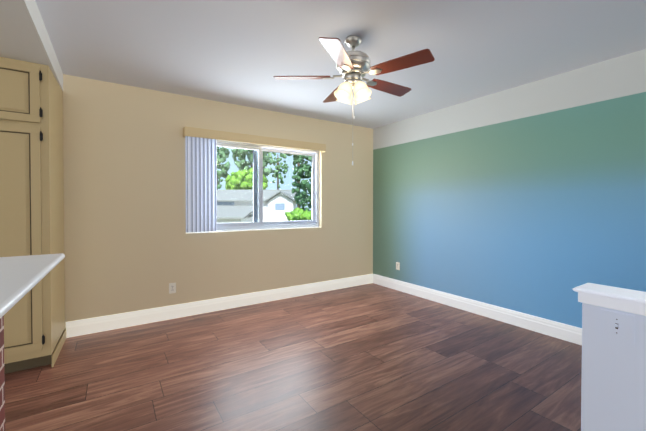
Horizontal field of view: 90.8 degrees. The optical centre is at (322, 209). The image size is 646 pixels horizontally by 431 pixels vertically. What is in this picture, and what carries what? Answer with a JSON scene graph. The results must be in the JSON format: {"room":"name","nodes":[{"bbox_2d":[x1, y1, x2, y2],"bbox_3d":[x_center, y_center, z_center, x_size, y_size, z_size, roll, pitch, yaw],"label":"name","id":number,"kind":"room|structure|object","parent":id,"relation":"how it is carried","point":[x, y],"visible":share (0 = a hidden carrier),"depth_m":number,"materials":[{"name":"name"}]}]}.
{"room":"living room","nodes":[
{"label":"living room","id":0,"kind":"room"},
{"bbox_2d":[0,0,62,90],"bbox_3d":[-2.366,-1.178,1.759,1.235,0.160,2.166,0,1,-33],"label":"ceiling","id":1,"kind":"structure","parent":0,"point":[24,35],"depth_m":2.06,"materials":[{"name":"grey paint"}]},
{"bbox_2d":[63,74,372,329],"bbox_3d":[-1.375,-0.036,3.815,5.440,2.495,0.150,0,1,-33],"label":"wall","id":2,"kind":"structure","parent":0,"point":[130,245],"depth_m":3.50,"materials":[{"name":"beige paint"}]},
{"bbox_2d":[169,283,175,293],"bbox_3d":[-1.670,0.876,3.537,0.070,0.115,0.006,0,1,-33],"label":"electrical outlet","id":3,"kind":"object","parent":2,"relation":"attached to","point":[172,287],"visible":1,"depth_m":3.54,"materials":[{"name":"white plastic"}]},
{"bbox_2d":[66,274,372,337],"bbox_3d":[-0.813,1.133,4.100,3.904,0.150,0.017,0,1,-33],"label":"baseboard","id":4,"kind":"structure","parent":2,"relation":"attached to","point":[105,323],"depth_m":3.69,"materials":[{"name":"white wood"}]},
{"bbox_2d":[185,140,320,233],"bbox_3d":[-0.824,-0.295,4.162,1.831,1.132,0.124,0,1,-33],"label":"window","id":5,"kind":"structure","parent":2,"relation":"in","point":[257,223],"depth_m":4.17,"materials":[{"name":"grey plastic"}]},
{"bbox_2d":[185,136,216,231],"bbox_3d":[-1.393,-0.292,3.653,0.331,1.102,0.063,0,1,-33],"label":"window blinds","id":6,"kind":"object","parent":5,"relation":"attached to","point":[201,184],"visible":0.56,"depth_m":3.64,"materials":[{"name":"white plastic"}]},
{"bbox_2d":[183,126,325,151],"bbox_3d":[-0.765,-0.867,4.060,1.872,0.105,0.094,0,1,-33],"label":"window valance","id":7,"kind":"object","parent":2,"relation":"attached to","point":[223,135],"visible":1,"depth_m":3.92,"materials":[{"name":"beige wood"}]},
{"bbox_2d":[4,283,581,430],"bbox_3d":[0.092,1.299,1.609,5.440,0.120,5.476,0,1,-33],"label":"floor","id":8,"kind":"structure","parent":0,"point":[371,357],"depth_m":2.37,"materials":[{"name":"brown wood"}]},
{"bbox_2d":[0,253,64,430],"bbox_3d":[-0.854,0.719,0.808,0.212,1.060,1.122,0,1,-33],"label":"counter","id":9,"kind":"object","parent":8,"relation":"on","point":[21,277],"visible":1,"depth_m":1.00,"materials":[{"name":"white"}]},
{"bbox_2d":[0,57,65,373],"bbox_3d":[-2.624,0.063,2.488,0.892,2.331,0.683,0,1,-33],"label":"tall cabinet","id":10,"kind":"object","parent":8,"relation":"on","point":[31,169],"visible":0.98,"depth_m":2.39,"materials":[{"name":"beige wood"}]},
{"bbox_2d":[35,0,645,128],"bbox_3d":[0.092,-1.315,1.577,5.440,0.120,5.476,0,1,-33],"label":"ceiling","id":11,"kind":"structure","parent":0,"point":[240,52],"depth_m":2.45,"materials":[{"name":"white paint"}]},
{"bbox_2d":[273,36,434,164],"bbox_3d":[0.256,-0.795,2.408,1.104,0.939,1.151,0,1,-33],"label":"fan","id":12,"kind":"object","parent":11,"relation":"hanging from","point":[353,66],"visible":1,"depth_m":2.29,"materials":[{"name":"brown wood"}]},
{"bbox_2d":[373,49,645,327],"bbox_3d":[2.341,-0.025,2.988,0.150,2.495,5.326,0,1,-33],"label":"wall","id":13,"kind":"structure","parent":0,"point":[529,198],"depth_m":3.26,"materials":[{"name":"paint"}]},
{"bbox_2d":[396,262,399,269],"bbox_3d":[1.108,0.841,4.723,0.006,0.115,0.070,0,1,-33],"label":"electrical outlet","id":14,"kind":"object","parent":13,"relation":"attached to","point":[397,265],"visible":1,"depth_m":4.72,"materials":[{"name":"white plastic"}]},
{"bbox_2d":[373,274,581,344],"bbox_3d":[2.234,1.147,3.011,0.017,0.150,5.158,0,1,-33],"label":"baseboard","id":15,"kind":"structure","parent":13,"relation":"attached to","point":[565,332],"depth_m":3.54,"materials":[{"name":"white wood"}]},
{"bbox_2d":[573,283,645,430],"bbox_3d":[1.817,0.819,0.796,0.189,0.862,1.928,0,1,-33],"label":"wall","id":16,"kind":"structure","parent":0,"point":[613,388],"depth_m":1.45,"materials":[{"name":"white paint"}]},
{"bbox_2d":[600,309,634,344],"bbox_3d":[1.313,0.524,1.426,0.012,0.124,0.116,0,1,-33],"label":"light switch","id":17,"kind":"object","parent":16,"relation":"attached to","point":[617,326],"visible":1,"depth_m":1.42,"materials":[{"name":"white plastic"}]},
{"label":"outside","id":18,"kind":"structure","parent":0,"visible":0},
{"bbox_3d":[-28.860,3.361,79.767,200.000,0.200,155.124,0,1,-33],"label":"ground","id":19,"kind":"structure","parent":18,"visible":0},
{"bbox_2d":[217,146,230,189],"bbox_3d":[-12.245,-2.165,36.276,3.454,11.939,3.103,0,1,-33],"label":"tree","id":20,"kind":"object","parent":19,"relation":"on","point":[221,154],"depth_m":36.03,"materials":[{"name":"green plant"}]},
{"bbox_2d":[186,190,299,232],"bbox_3d":[-8.291,1.112,26.151,13.050,5.640,10.400,0,1,2],"label":"house","id":21,"kind":"structure","parent":19,"relation":"on","point":[244,215],"depth_m":23.28,"materials":[{"name":"white"}]},
{"bbox_2d":[224,167,268,189],"bbox_3d":[-8.172,-0.290,34.299,4.524,8.240,4.737,0,1,-33],"label":"tree","id":22,"kind":"object","parent":19,"relation":"on","point":[236,177],"depth_m":32.81,"materials":[{"name":"green plant"}]},
{"bbox_2d":[231,148,272,176],"bbox_3d":[-9.277,-4.009,42.031,5.598,15.483,5.592,0,1,-33],"label":"tree","id":23,"kind":"object","parent":19,"relation":"on","point":[242,154],"depth_m":41.03,"materials":[{"name":"green plant"}]},
{"bbox_2d":[268,152,288,189],"bbox_3d":[-6.818,-3.815,48.126,3.392,14.943,3.360,0,1,-33],"label":"tree","id":24,"kind":"object","parent":19,"relation":"on","point":[278,174],"depth_m":47.90,"materials":[{"name":"green plant"}]},
{"bbox_2d":[285,154,299,207],"bbox_3d":[-2.168,-1.665,30.051,3.026,11.095,3.118,0,1,-33],"label":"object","id":25,"kind":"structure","parent":19,"relation":"on","point":[295,157],"depth_m":29.79,"materials":[{"name":"green plant"}]},
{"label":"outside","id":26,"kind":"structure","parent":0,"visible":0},
{"bbox_2d":[285,208,311,220],"bbox_3d":[-0.785,0.275,11.885,1.216,0.706,1.316,0,1,-33],"label":"bush","id":27,"kind":"object","parent":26,"point":[301,216],"depth_m":11.48,"materials":[{"name":"green plant"}]},
{"bbox_2d":[292,155,311,210],"bbox_3d":[-0.718,-1.241,13.908,1.337,2.985,1.302,0,1,-33],"label":"tree","id":28,"kind":"object","parent":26,"point":[302,197],"depth_m":13.66,"materials":[{"name":"green plant"}]}
]}

